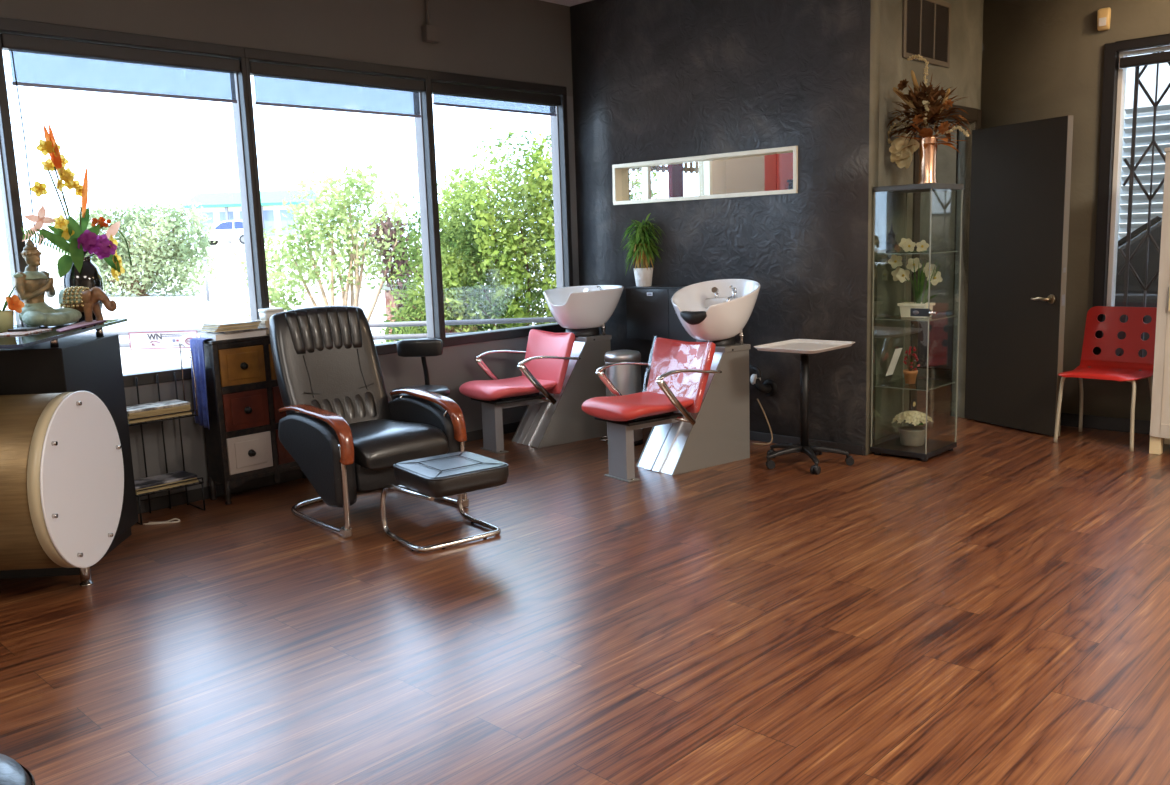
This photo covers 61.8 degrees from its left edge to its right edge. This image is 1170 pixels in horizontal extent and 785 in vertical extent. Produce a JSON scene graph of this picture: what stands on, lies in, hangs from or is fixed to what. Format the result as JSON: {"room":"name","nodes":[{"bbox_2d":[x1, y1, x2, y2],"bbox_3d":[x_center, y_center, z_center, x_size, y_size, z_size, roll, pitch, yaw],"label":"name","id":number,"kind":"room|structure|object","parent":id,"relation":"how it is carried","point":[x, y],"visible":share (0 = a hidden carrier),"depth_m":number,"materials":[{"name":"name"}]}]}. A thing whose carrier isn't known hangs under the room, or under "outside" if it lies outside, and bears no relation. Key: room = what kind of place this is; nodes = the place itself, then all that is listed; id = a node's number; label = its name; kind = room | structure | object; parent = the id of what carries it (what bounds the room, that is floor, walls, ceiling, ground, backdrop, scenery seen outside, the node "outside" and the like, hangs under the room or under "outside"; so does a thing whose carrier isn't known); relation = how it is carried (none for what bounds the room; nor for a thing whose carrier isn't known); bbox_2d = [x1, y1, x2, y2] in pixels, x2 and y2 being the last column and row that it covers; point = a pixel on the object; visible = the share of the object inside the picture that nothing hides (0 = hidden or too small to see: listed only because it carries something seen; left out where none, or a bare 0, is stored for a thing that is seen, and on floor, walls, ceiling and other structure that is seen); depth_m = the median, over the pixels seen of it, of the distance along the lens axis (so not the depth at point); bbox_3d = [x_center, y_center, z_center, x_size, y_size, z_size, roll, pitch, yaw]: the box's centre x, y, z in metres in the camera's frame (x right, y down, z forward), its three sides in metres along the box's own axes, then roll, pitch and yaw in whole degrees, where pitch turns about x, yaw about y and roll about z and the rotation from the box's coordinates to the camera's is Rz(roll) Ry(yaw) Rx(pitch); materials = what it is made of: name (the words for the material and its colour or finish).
{"room":"hair salon","nodes":[
{"label":"hair salon","id":0,"kind":"room"},
{"bbox_2d":[0,0,792,195],"bbox_3d":[-1.961,-0.980,5.614,0.120,3.085,12.140,7,12,44],"label":"wall","id":1,"kind":"structure","parent":0,"point":[516,40],"depth_m":6.06,"materials":[{"name":"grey paint"}]},
{"bbox_2d":[0,68,24,324],"bbox_3d":[-3.228,-0.784,4.293,0.137,1.810,1.300,7,12,44],"label":"window","id":2,"kind":"structure","parent":1,"relation":"in","point":[7,186],"depth_m":4.71,"materials":[{"name":"black"}]},
{"bbox_2d":[0,17,265,387],"bbox_3d":[-2.351,-0.954,5.189,0.137,1.810,1.250,7,12,44],"label":"window","id":3,"kind":"structure","parent":1,"relation":"in","point":[241,115],"depth_m":5.35,"materials":[{"name":"black metal"}]},
{"bbox_2d":[0,33,239,269],"bbox_3d":[-2.338,-1.169,5.136,0.073,1.232,1.190,7,12,44],"label":"roller blind","id":4,"kind":"object","parent":3,"relation":"attached to","point":[42,62],"visible":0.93,"depth_m":5.00,"materials":[{"name":"black"}]},
{"bbox_2d":[125,338,527,500],"bbox_3d":[-1.855,0.190,5.866,0.120,0.690,5.170,7,12,44],"label":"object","id":5,"kind":"structure","parent":1,"relation":"attached to","point":[457,366],"depth_m":6.34,"materials":[{"name":"grey paint"}]},
{"bbox_2d":[137,421,520,513],"bbox_3d":[-1.797,0.501,5.869,0.012,0.070,5.170,7,12,44],"label":"baseboard","id":6,"kind":"structure","parent":1,"relation":"attached to","point":[157,503],"depth_m":5.59,"materials":[{"name":"grey"}]},
{"bbox_2d":[244,47,442,354],"bbox_3d":[-1.478,-1.123,6.082,0.137,1.810,1.270,7,12,44],"label":"window","id":7,"kind":"structure","parent":1,"relation":"in","point":[423,124],"depth_m":6.39,"materials":[{"name":"black metal"}]},
{"bbox_2d":[249,61,424,117],"bbox_3d":[-1.482,-1.832,5.951,0.073,0.233,1.210,7,12,44],"label":"roller blind","id":8,"kind":"object","parent":7,"relation":"attached to","point":[280,85],"visible":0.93,"depth_m":5.90,"materials":[{"name":"black fabric"}]},
{"bbox_2d":[124,331,565,389],"bbox_3d":[-1.849,-0.134,5.742,0.006,0.012,5.090,7,12,44],"label":"trim","id":9,"kind":"structure","parent":1,"relation":"attached to","point":[565,331],"depth_m":6.35,"materials":[{"name":"silver metal"}]},
{"bbox_2d":[421,0,439,42],"bbox_3d":[-1.003,-2.475,6.306,0.060,0.410,0.110,7,12,44],"label":"junction box","id":10,"kind":"object","parent":1,"relation":"attached to","point":[430,34],"visible":1,"depth_m":6.30,"materials":[{"name":"grey"}]},
{"bbox_2d":[428,70,578,346],"bbox_3d":[-0.569,-1.300,7.015,0.142,1.810,1.360,7,12,44],"label":"window","id":11,"kind":"structure","parent":1,"relation":"in","point":[559,123],"depth_m":7.31,"materials":[{"name":"black metal"}]},
{"bbox_2d":[432,81,560,115],"bbox_3d":[-0.612,-2.045,6.835,0.073,0.143,1.185,7,12,44],"label":"roller blind","id":12,"kind":"object","parent":11,"relation":"attached to","point":[444,94],"visible":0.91,"depth_m":6.79,"materials":[{"name":"black fabric"}]},
{"bbox_2d":[642,161,712,199],"bbox_3d":[0.671,-1.738,8.224,0.090,1.380,1.230,7,12,44],"label":"window","id":13,"kind":"structure","parent":1,"relation":"in","point":[646,171],"depth_m":8.25,"materials":[{"name":"beige paint"}]},
{"bbox_2d":[777,153,792,189],"bbox_3d":[1.956,-1.955,9.468,0.028,0.704,0.310,7,12,44],"label":"panel","id":14,"kind":"object","parent":1,"relation":"attached to","point":[784,161],"visible":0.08,"depth_m":9.40,"materials":[{"name":"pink paint"}]},
{"bbox_2d":[541,0,591,5],"bbox_3d":[1.089,-2.242,2.392,8.740,0.200,12.140,7,12,44],"label":"ceiling","id":15,"kind":"structure","parent":0,"point":[561,2],"depth_m":7.09,"materials":[{"name":"grey paint"}]},
{"bbox_2d":[0,377,1169,784],"bbox_3d":[1.196,0.949,2.977,8.620,0.120,12.020,7,12,44],"label":"floor","id":16,"kind":"structure","parent":0,"point":[994,608],"depth_m":3.49,"materials":[{"name":"brown wood"}]},
{"bbox_2d":[0,754,35,784],"bbox_3d":[-1.117,0.922,1.600,0.510,0.512,0.536,7,12,44],"label":"stool","id":17,"kind":"object","parent":16,"relation":"on","point":[12,772],"visible":1,"depth_m":1.69,"materials":[{"name":"black leather"}]},
{"bbox_2d":[0,318,138,586],"bbox_3d":[-2.515,0.282,4.056,1.308,1.112,1.651,7,12,44],"label":"reception desk","id":18,"kind":"object","parent":16,"relation":"on","point":[68,494],"visible":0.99,"depth_m":3.98,"materials":[{"name":"black laminate"}]},
{"bbox_2d":[0,285,24,331],"bbox_3d":[-2.555,-0.368,4.263,0.179,0.205,0.090,-2,9,2],"label":"orchid pot","id":19,"kind":"object","parent":18,"relation":"on","point":[6,316],"visible":0.94,"depth_m":4.25,"materials":[{"name":"beige"}]},
{"bbox_2d":[0,327,51,335],"bbox_3d":[-2.399,-0.261,4.153,0.140,0.016,0.260,-2,9,-3],"label":"place mat","id":20,"kind":"object","parent":18,"relation":"on","point":[22,330],"visible":1,"depth_m":4.16,"materials":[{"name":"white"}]},
{"bbox_2d":[12,239,81,326],"bbox_3d":[-2.507,-0.508,4.507,0.220,0.401,0.280,1,9,20],"label":"statue","id":21,"kind":"object","parent":18,"relation":"on","point":[32,284],"visible":1,"depth_m":4.47,"materials":[{"name":"brown metal"}]},
{"bbox_2d":[0,319,121,344],"bbox_3d":[-2.881,-0.227,4.133,1.414,0.012,1.289,-3,9,-9],"label":"countertop","id":22,"kind":"structure","parent":18,"relation":"on","point":[16,339],"depth_m":4.06,"materials":[{"name":"glass"}]},
{"bbox_2d":[21,123,131,320],"bbox_3d":[-2.476,-0.824,4.752,0.187,0.949,0.494,7,12,44],"label":"flower vase","id":23,"kind":"object","parent":18,"relation":"on","point":[76,269],"visible":0.95,"depth_m":4.72,"materials":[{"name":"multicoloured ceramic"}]},
{"bbox_2d":[57,320,106,331],"bbox_3d":[-2.298,-0.307,4.461,0.106,0.004,0.673,-4,9,-15],"label":"table cloth","id":24,"kind":"object","parent":18,"relation":"on","point":[83,323],"visible":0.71,"depth_m":4.44,"materials":[{"name":"pink fabric"}]},
{"bbox_2d":[58,286,116,321],"bbox_3d":[-2.379,-0.427,4.675,0.271,0.171,0.131,-2,9,0],"label":"elephant figurine","id":25,"kind":"object","parent":24,"relation":"on","point":[86,300],"visible":0.89,"depth_m":4.64,"materials":[{"name":"brown plastic"}]},
{"bbox_2d":[60,286,88,307],"bbox_3d":[-2.433,-0.459,4.670,0.118,0.103,0.131,-2,9,0],"label":"blanket","id":26,"kind":"object","parent":25,"relation":"on","point":[70,297],"depth_m":4.62,"materials":[{"name":"gold metal"}]},
{"bbox_2d":[143,518,179,524],"bbox_3d":[-2.188,0.667,5.054,0.178,0.023,0.035,-3,9,-4],"label":"loop","id":27,"kind":"object","parent":16,"relation":"on","point":[168,521],"visible":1,"depth_m":5.06,"materials":[{"name":"beige"}]},
{"bbox_2d":[128,343,204,524],"bbox_3d":[-2.248,0.207,5.158,0.217,0.901,0.370,7,12,44],"label":"magazine rack","id":28,"kind":"object","parent":16,"relation":"on","point":[180,344],"visible":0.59,"depth_m":5.21,"materials":[{"name":"black metal"}]},
{"bbox_2d":[126,399,191,423],"bbox_3d":[-2.267,0.098,5.127,0.185,0.065,0.330,6,12,42],"label":"pile","id":29,"kind":"object","parent":28,"relation":"on","point":[168,406],"visible":0.72,"depth_m":5.08,"materials":[{"name":"beige paper"}]},
{"bbox_2d":[128,409,196,425],"bbox_3d":[-2.257,0.122,5.136,0.211,0.035,0.349,7,12,44],"label":"wire shelf","id":30,"kind":"object","parent":28,"relation":"attached to","point":[191,415],"depth_m":5.08,"materials":[{"name":"black metal"}]},
{"bbox_2d":[134,470,198,494],"bbox_3d":[-2.254,0.477,5.186,0.185,0.039,0.330,6,12,42],"label":"pile","id":31,"kind":"object","parent":28,"relation":"on","point":[179,476],"visible":0.79,"depth_m":5.16,"materials":[{"name":"beige"}]},
{"bbox_2d":[136,477,203,496],"bbox_3d":[-2.245,0.487,5.193,0.211,0.035,0.349,7,12,44],"label":"wire shelf","id":32,"kind":"object","parent":28,"relation":"attached to","point":[200,482],"depth_m":5.13,"materials":[{"name":"black metal"}]},
{"bbox_2d":[204,334,306,504],"bbox_3d":[-1.837,0.123,5.594,0.241,0.905,0.643,6,12,41],"label":"base cabinet","id":33,"kind":"object","parent":16,"relation":"on","point":[244,399],"visible":0.59,"depth_m":5.41,"materials":[{"name":"black wood"}]},
{"bbox_2d":[190,337,211,428],"bbox_3d":[-2.080,-0.052,5.354,0.146,0.491,0.097,6,12,41],"label":"cloth","id":34,"kind":"object","parent":33,"relation":"on","point":[196,344],"visible":0.94,"depth_m":5.32,"materials":[{"name":"blue fabric"}]},
{"bbox_2d":[199,330,266,340],"bbox_3d":[-1.952,-0.323,5.426,0.190,0.032,0.300,7,12,44],"label":"magazine","id":35,"kind":"object","parent":33,"relation":"on","point":[214,336],"visible":0.65,"depth_m":5.35,"materials":[{"name":"white paper"}]},
{"bbox_2d":[206,327,268,333],"bbox_3d":[-1.932,-0.347,5.438,0.190,0.010,0.270,6,12,40],"label":"folded newspaper","id":36,"kind":"object","parent":35,"relation":"on","point":[259,328],"visible":0.54,"depth_m":5.37,"materials":[{"name":"grey paper"}]},
{"bbox_2d":[201,327,257,331],"bbox_3d":[-1.971,-0.353,5.418,0.250,0.011,0.180,-11,12,-44],"label":"magazine","id":37,"kind":"object","parent":36,"relation":"on","point":[205,330],"visible":0.6,"depth_m":5.35,"materials":[{"name":"beige paper"}]},
{"bbox_2d":[202,325,258,329],"bbox_3d":[-1.964,-0.364,5.418,0.180,0.008,0.250,7,12,44],"label":"magazine","id":38,"kind":"object","parent":37,"relation":"on","point":[251,325],"visible":0.62,"depth_m":5.34,"materials":[{"name":"beige paper"}]},
{"bbox_2d":[202,323,259,328],"bbox_3d":[-1.963,-0.375,5.423,0.180,0.011,0.250,6,12,42],"label":"magazine","id":39,"kind":"object","parent":38,"relation":"on","point":[203,326],"visible":0.62,"depth_m":5.36,"materials":[{"name":"beige paper"}]},
{"bbox_2d":[203,320,260,325],"bbox_3d":[-1.956,-0.385,5.423,0.180,0.008,0.250,6,12,41],"label":"magazine","id":40,"kind":"object","parent":39,"relation":"on","point":[240,321],"visible":1,"depth_m":5.39,"materials":[{"name":"beige paper"}]},
{"bbox_2d":[254,320,269,334],"bbox_3d":[-1.794,-0.381,5.614,0.126,0.080,0.156,7,12,44],"label":"box","id":41,"kind":"object","parent":33,"relation":"on","point":[264,323],"visible":0.29,"depth_m":5.53,"materials":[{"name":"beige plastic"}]},
{"bbox_2d":[258,308,282,319],"bbox_3d":[-1.800,-0.451,5.599,0.102,0.062,0.122,7,12,44],"label":"plastic tub","id":42,"kind":"object","parent":41,"relation":"on","point":[265,313],"visible":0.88,"depth_m":5.55,"materials":[{"name":"white"}]},
{"bbox_2d":[269,306,468,537],"bbox_3d":[-1.181,0.090,5.137,0.756,1.064,0.912,-10,12,-42],"label":"recliner chair","id":43,"kind":"object","parent":16,"relation":"on","point":[341,427],"visible":0.98,"depth_m":5.12,"materials":[{"name":"black leather"}]},
{"bbox_2d":[349,419,448,469],"bbox_3d":[-1.083,0.249,5.062,0.536,0.171,0.642,-10,12,-42],"label":"seat cushion","id":44,"kind":"object","parent":43,"relation":"on","point":[379,444],"depth_m":4.87,"materials":[{"name":"black leather"}]},
{"bbox_2d":[391,339,449,399],"bbox_3d":[-1.006,0.070,6.095,0.485,0.798,0.507,-2,9,2],"label":"stool","id":45,"kind":"object","parent":16,"relation":"on","point":[423,348],"visible":0.44,"depth_m":6.09,"materials":[{"name":"black leather"}]},
{"bbox_2d":[380,451,508,551],"bbox_3d":[-0.650,0.505,4.604,0.457,0.378,0.542,-8,11,-36],"label":"ottoman","id":46,"kind":"object","parent":16,"relation":"on","point":[456,473],"visible":1,"depth_m":4.46,"materials":[{"name":"black leather"}]},
{"bbox_2d":[394,452,508,497],"bbox_3d":[-0.623,0.377,4.542,0.412,0.096,0.432,-8,11,-36],"label":"cushion","id":47,"kind":"object","parent":46,"relation":"on","point":[450,474],"depth_m":4.42,"materials":[{"name":"black leather"}]},
{"bbox_2d":[459,285,623,453],"bbox_3d":[-0.232,-0.189,6.772,1.287,1.049,0.602,-9,11,-36],"label":"chair","id":48,"kind":"object","parent":16,"relation":"on","point":[558,370],"visible":1,"depth_m":6.69,"materials":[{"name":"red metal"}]},
{"bbox_2d":[543,285,623,328],"bbox_3d":[-0.028,-0.601,6.896,0.530,0.287,0.717,7,12,44],"label":"basin","id":49,"kind":"object","parent":48,"relation":"in","point":[590,306],"depth_m":6.70,"materials":[{"name":"white ceramic"}]},
{"bbox_2d":[600,350,642,445],"bbox_3d":[0.239,0.031,6.607,0.295,0.634,0.248,-3,9,-6],"label":"trash can","id":50,"kind":"object","parent":16,"relation":"on","point":[626,379],"visible":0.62,"depth_m":6.49,"materials":[{"name":"silver metal"}]},
{"bbox_2d":[581,279,759,481],"bbox_3d":[0.577,-0.101,5.882,1.236,1.097,0.581,-9,11,-36],"label":"chair","id":51,"kind":"object","parent":16,"relation":"on","point":[695,402],"visible":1,"depth_m":5.83,"materials":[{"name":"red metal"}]},
{"bbox_2d":[671,279,759,340],"bbox_3d":[0.777,-0.501,5.984,0.529,0.352,0.709,7,12,44],"label":"basin","id":52,"kind":"object","parent":51,"relation":"in","point":[713,310],"depth_m":5.88,"materials":[{"name":"white ceramic"}]},
{"bbox_2d":[754,339,854,473],"bbox_3d":[1.313,0.070,5.833,0.533,0.724,0.531,7,12,44],"label":"tray stand","id":53,"kind":"object","parent":16,"relation":"on","point":[805,347],"visible":1,"depth_m":5.80,"materials":[{"name":"black metal"}]},
{"bbox_2d":[754,339,854,355],"bbox_3d":[1.297,-0.253,5.769,0.426,0.064,0.506,7,12,44],"label":"tray","id":54,"kind":"object","parent":53,"relation":"on","point":[805,347],"depth_m":5.81,"materials":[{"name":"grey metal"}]},
{"bbox_2d":[870,183,963,461],"bbox_3d":[2.030,-0.429,5.942,0.408,1.630,0.446,7,12,44],"label":"display case","id":55,"kind":"object","parent":16,"relation":"on","point":[930,448],"visible":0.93,"depth_m":5.89,"materials":[{"name":"black"}]},
{"bbox_2d":[885,224,897,252],"bbox_3d":[1.867,-0.939,5.946,0.099,0.175,0.094,7,12,44],"label":"figurine","id":56,"kind":"object","parent":55,"relation":"on","point":[891,243],"visible":1,"depth_m":5.93,"materials":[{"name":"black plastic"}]},
{"bbox_2d":[886,348,901,375],"bbox_3d":[1.897,-0.175,6.047,0.108,0.237,0.100,7,12,44],"label":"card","id":57,"kind":"object","parent":55,"relation":"on","point":[897,352],"visible":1,"depth_m":6.03,"materials":[{"name":"white paper"}]},
{"bbox_2d":[903,346,919,383],"bbox_3d":[2.009,-0.170,6.023,0.106,0.229,0.101,7,12,44],"label":"plant","id":58,"kind":"object","parent":55,"relation":"on","point":[910,374],"visible":1,"depth_m":6.01,"materials":[{"name":"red plant"}]},
{"bbox_2d":[891,410,933,446],"bbox_3d":[2.029,0.218,6.057,0.245,0.215,0.228,7,12,44],"label":"potted flowers","id":59,"kind":"object","parent":55,"relation":"on","point":[910,436],"visible":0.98,"depth_m":6.00,"materials":[{"name":"beige plant"}]},
{"bbox_2d":[899,238,928,251],"bbox_3d":[1.984,-0.892,5.902,0.180,0.087,0.061,7,12,44],"label":"orchid spray","id":60,"kind":"object","parent":55,"relation":"on","point":[907,245],"visible":1,"depth_m":5.89,"materials":[{"name":"white plant"}]},
{"bbox_2d":[888,254,942,317],"bbox_3d":[2.009,-0.650,5.933,0.337,0.381,0.181,7,12,44],"label":"potted orchid","id":61,"kind":"object","parent":55,"relation":"on","point":[900,274],"visible":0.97,"depth_m":5.92,"materials":[{"name":"white plant"}]},
{"bbox_2d":[887,54,970,183],"bbox_3d":[2.032,-1.607,5.755,0.494,0.752,0.384,3,10,27],"label":"dried flower arrangement","id":62,"kind":"object","parent":55,"relation":"on","point":[924,104],"visible":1,"depth_m":5.73,"materials":[{"name":"brown plant"}]},
{"bbox_2d":[1054,306,1156,451],"bbox_3d":[3.295,-0.102,6.156,0.546,0.837,0.467,-10,12,-43],"label":"chair","id":63,"kind":"object","parent":16,"relation":"on","point":[1130,367],"visible":0.9,"depth_m":6.23,"materials":[{"name":"red plastic"}]},
{"bbox_2d":[1149,148,1169,454],"bbox_3d":[3.756,-0.505,5.559,0.812,1.782,0.433,7,12,44],"label":"tall cabinet","id":64,"kind":"object","parent":16,"relation":"on","point":[1160,405],"visible":1,"depth_m":5.70,"materials":[{"name":"beige wood"}]},
{"bbox_2d":[570,0,870,455],"bbox_3d":[0.853,-1.242,6.680,2.420,3.085,0.120,7,12,44],"label":"wall","id":65,"kind":"structure","parent":0,"point":[652,80],"depth_m":6.36,"materials":[{"name":"black paint"}]},
{"bbox_2d":[625,286,696,341],"bbox_3d":[0.638,-0.547,6.809,0.788,0.378,0.182,7,12,44],"label":"upper cabinet","id":66,"kind":"object","parent":65,"relation":"attached to","point":[651,314],"visible":0.55,"depth_m":6.84,"materials":[{"name":"black"}]},
{"bbox_2d":[622,213,666,286],"bbox_3d":[0.385,-1.004,6.901,0.377,0.512,0.259,7,12,44],"label":"potted plant","id":67,"kind":"object","parent":66,"relation":"on","point":[641,247],"visible":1,"depth_m":6.89,"materials":[{"name":"green plant"}]},
{"bbox_2d":[634,268,652,286],"bbox_3d":[0.418,-0.822,6.966,0.140,0.130,0.140,7,12,44],"label":"pot","id":68,"kind":"object","parent":67,"relation":"attached to","point":[643,276],"depth_m":6.92,"materials":[{"name":"white ceramic"}]},
{"bbox_2d":[612,146,797,204],"bbox_3d":[0.812,-1.465,6.676,1.556,0.290,0.151,7,12,44],"label":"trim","id":69,"kind":"structure","parent":65,"relation":"attached to","point":[620,179],"depth_m":6.67,"materials":[{"name":"beige paint"}]},
{"bbox_2d":[749,364,776,396],"bbox_3d":[1.165,-0.074,6.426,0.154,0.225,0.120,7,12,44],"label":"water valve","id":70,"kind":"object","parent":65,"relation":"attached to","point":[768,387],"visible":1,"depth_m":6.41,"materials":[{"name":"black plastic"}]},
{"bbox_2d":[753,399,772,444],"bbox_3d":[1.172,0.194,6.436,0.121,0.301,0.070,3,10,27],"label":"cable","id":71,"kind":"object","parent":65,"relation":"attached to","point":[770,442],"visible":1,"depth_m":6.45,"materials":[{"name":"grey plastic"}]},
{"bbox_2d":[750,431,863,455],"bbox_3d":[0.858,0.260,6.867,2.398,0.060,0.012,7,12,44],"label":"baseboard","id":72,"kind":"structure","parent":65,"relation":"attached to","point":[757,436],"depth_m":6.36,"materials":[{"name":"grey"}]},
{"bbox_2d":[726,155,764,193],"bbox_3d":[1.448,-1.641,9.099,0.120,3.085,0.620,7,12,44],"label":"pier","id":73,"kind":"object","parent":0,"point":[744,174],"depth_m":9.00,"materials":[{"name":"beige paint"}]},
{"bbox_2d":[866,0,983,454],"bbox_3d":[2.216,-1.245,6.435,0.121,3.095,1.657,7,12,44],"label":"wall","id":74,"kind":"structure","parent":0,"point":[888,67],"depth_m":6.12,"materials":[{"name":"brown paint"}]},
{"bbox_2d":[875,432,899,444],"bbox_3d":[1.979,0.304,6.281,0.010,0.080,0.460,7,12,44],"label":"baseboard","id":75,"kind":"structure","parent":74,"relation":"attached to","point":[894,435],"depth_m":6.21,"materials":[{"name":"brown wood"}]},
{"bbox_2d":[902,0,950,67],"bbox_3d":[2.154,-2.284,6.148,0.014,0.404,0.650,7,12,44],"label":"air vent","id":76,"kind":"object","parent":74,"relation":"in","point":[926,26],"visible":0.95,"depth_m":6.15,"materials":[{"name":"brown"}]},
{"bbox_2d":[909,102,981,425],"bbox_3d":[2.409,-0.839,6.685,0.142,2.184,1.005,7,12,44],"label":"trim","id":77,"kind":"structure","parent":74,"relation":"attached to","point":[974,114],"depth_m":6.47,"materials":[{"name":"brown paint"}]},
{"bbox_2d":[964,115,1073,435],"bbox_3d":[2.856,-0.763,6.543,0.104,2.023,0.792,-6,10,-22],"label":"door","id":78,"kind":"structure","parent":74,"relation":"in","point":[1021,172],"depth_m":6.50,"materials":[{"name":"brown paint"}]},
{"bbox_2d":[917,120,956,378],"bbox_3d":[3.118,-1.681,8.997,2.420,3.085,0.120,7,12,44],"label":"wall","id":79,"kind":"structure","parent":0,"point":[943,202],"depth_m":8.86,"materials":[{"name":"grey paint"}]},
{"bbox_2d":[981,0,1169,420],"bbox_3d":[4.986,-1.109,4.935,6.200,3.085,0.140,7,12,44],"label":"wall","id":80,"kind":"structure","parent":0,"point":[1042,59],"depth_m":6.49,"materials":[{"name":"brown paint"}]},
{"bbox_2d":[1097,7,1110,30],"bbox_3d":[3.299,-2.374,6.212,0.072,0.132,0.050,7,12,44],"label":"detector","id":81,"kind":"object","parent":80,"relation":"attached to","point":[1104,14],"visible":1,"depth_m":6.20,"materials":[{"name":"brown plastic"}]},
{"bbox_2d":[1060,413,1149,434],"bbox_3d":[4.209,0.291,5.853,3.550,0.090,0.012,7,12,44],"label":"baseboard","id":82,"kind":"structure","parent":80,"relation":"attached to","point":[1067,419],"depth_m":6.54,"materials":[{"name":"grey"}]},
{"bbox_2d":[1092,34,1169,354],"bbox_3d":[4.082,-1.129,5.795,1.890,2.086,0.150,7,12,44],"label":"window","id":83,"kind":"structure","parent":80,"relation":"in","point":[1114,79],"depth_m":6.33,"materials":[{"name":"black metal"}]},
{"bbox_2d":[1117,46,1169,357],"bbox_3d":[4.137,-1.089,5.902,1.644,2.134,0.030,7,12,44],"label":"security grille","id":84,"kind":"object","parent":83,"relation":"attached to","point":[1132,168],"visible":0.61,"depth_m":6.36,"materials":[{"name":"black metal"}]},
{"bbox_2d":[1118,51,1169,68],"bbox_3d":[4.035,-2.022,5.617,1.752,0.070,0.061,7,12,44],"label":"window blind","id":85,"kind":"object","parent":83,"relation":"attached to","point":[1161,57],"visible":1,"depth_m":6.10,"materials":[{"name":"black"}]},
{"label":"outside","id":86,"kind":"structure","parent":0,"visible":0},
{"bbox_2d":[0,239,555,372],"bbox_3d":[-17.960,-7.113,51.507,122.000,2.520,130.000,7,12,44],"label":"ground","id":87,"kind":"structure","parent":86,"point":[227,304],"depth_m":24.13,"materials":[{"name":"grey concrete"}]},
{"bbox_2d":[50,198,221,297],"bbox_3d":[-11.882,-3.733,25.808,4.369,2.780,1.768,-2,9,0],"label":"hedge","id":88,"kind":"object","parent":87,"relation":"on","point":[153,255],"visible":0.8,"depth_m":25.51,"materials":[{"name":"green plant"}]},
{"bbox_2d":[203,257,209,300],"bbox_3d":[-9.295,-2.781,23.993,0.100,1.070,0.095,7,12,44],"label":"bollard post","id":89,"kind":"object","parent":87,"relation":"on","point":[204,258],"visible":1,"depth_m":23.97,"materials":[{"name":"grey"}]},
{"bbox_2d":[193,220,243,244],"bbox_3d":[-25.507,-11.413,69.800,4.580,1.700,1.844,-2,9,0],"label":"parked car","id":90,"kind":"object","parent":87,"relation":"on","point":[228,229],"visible":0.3,"depth_m":68.97,"materials":[{"name":"white paint"}]},
{"bbox_2d":[184,190,323,243],"bbox_3d":[-29.306,-15.687,87.320,10.300,4.500,6.900,-2,9,0],"label":"building","id":91,"kind":"structure","parent":87,"relation":"on","point":[222,206],"depth_m":84.81,"materials":[{"name":"beige paint"}]},
{"bbox_2d":[71,317,556,347],"bbox_3d":[-2.218,-0.151,8.662,5.406,0.922,0.043,-2,9,3],"label":"metal railing","id":92,"kind":"object","parent":87,"relation":"on","point":[538,319],"visible":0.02,"depth_m":8.55,"materials":[{"name":"grey metal"}]},
{"bbox_2d":[128,330,197,349],"bbox_3d":[-3.729,-0.463,8.642,0.620,0.155,0.008,-2,9,3],"label":"banner sign","id":93,"kind":"object","parent":92,"relation":"attached to","point":[163,339],"visible":0.87,"depth_m":8.64,"materials":[{"name":"grey plastic"}]},
{"bbox_2d":[233,164,421,322],"bbox_3d":[-2.993,-1.462,11.841,2.358,2.569,1.196,-2,9,-3],"label":"sunlit tree","id":94,"kind":"object","parent":87,"relation":"on","point":[340,209],"visible":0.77,"depth_m":11.67,"materials":[{"name":"green plant"}]},
{"bbox_2d":[365,206,421,333],"bbox_3d":[-2.220,-1.210,11.711,0.628,2.023,0.582,7,12,44],"label":"shrub","id":95,"kind":"object","parent":87,"relation":"on","point":[388,222],"visible":0.45,"depth_m":11.59,"materials":[{"name":"green plant"}]},
{"bbox_2d":[382,284,416,341],"bbox_3d":[-2.248,-0.788,12.001,0.320,1.090,0.320,7,12,44],"label":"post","id":96,"kind":"object","parent":87,"relation":"on","point":[388,297],"visible":0.1,"depth_m":11.89,"materials":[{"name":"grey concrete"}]},
{"bbox_2d":[375,168,495,343],"bbox_3d":[-1.742,-1.356,11.561,1.517,2.524,1.078,0,9,12],"label":"shrub","id":97,"kind":"object","parent":87,"relation":"on","point":[398,319],"visible":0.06,"depth_m":11.40,"materials":[{"name":"green plant"}]},
{"bbox_2d":[383,119,668,341],"bbox_3d":[-0.555,-1.312,10.241,3.099,3.487,1.618,-3,9,-7],"label":"bush","id":98,"kind":"object","parent":87,"relation":"on","point":[464,299],"visible":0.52,"depth_m":9.79,"materials":[{"name":"green plant"}]},
{"bbox_2d":[628,162,698,199],"bbox_3d":[0.763,-1.079,9.107,0.055,2.420,1.150,7,12,44],"label":"timber slats","id":99,"kind":"object","parent":87,"relation":"on","point":[686,169],"visible":0.21,"depth_m":8.96,"materials":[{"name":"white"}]},
{"bbox_2d":[917,216,1161,369],"bbox_3d":[5.111,-0.666,7.791,4.580,1.700,1.844,7,12,44],"label":"parked car","id":100,"kind":"object","parent":87,"relation":"on","point":[940,331],"visible":0.1,"depth_m":7.55,"materials":[{"name":"grey paint"}]},
{"bbox_2d":[1118,45,1169,240],"bbox_3d":[8.100,-2.100,7.636,11.200,4.400,0.392,7,12,44],"label":"wall","id":101,"kind":"structure","parent":87,"relation":"on","point":[1145,109],"depth_m":9.80,"materials":[{"name":"grey"}]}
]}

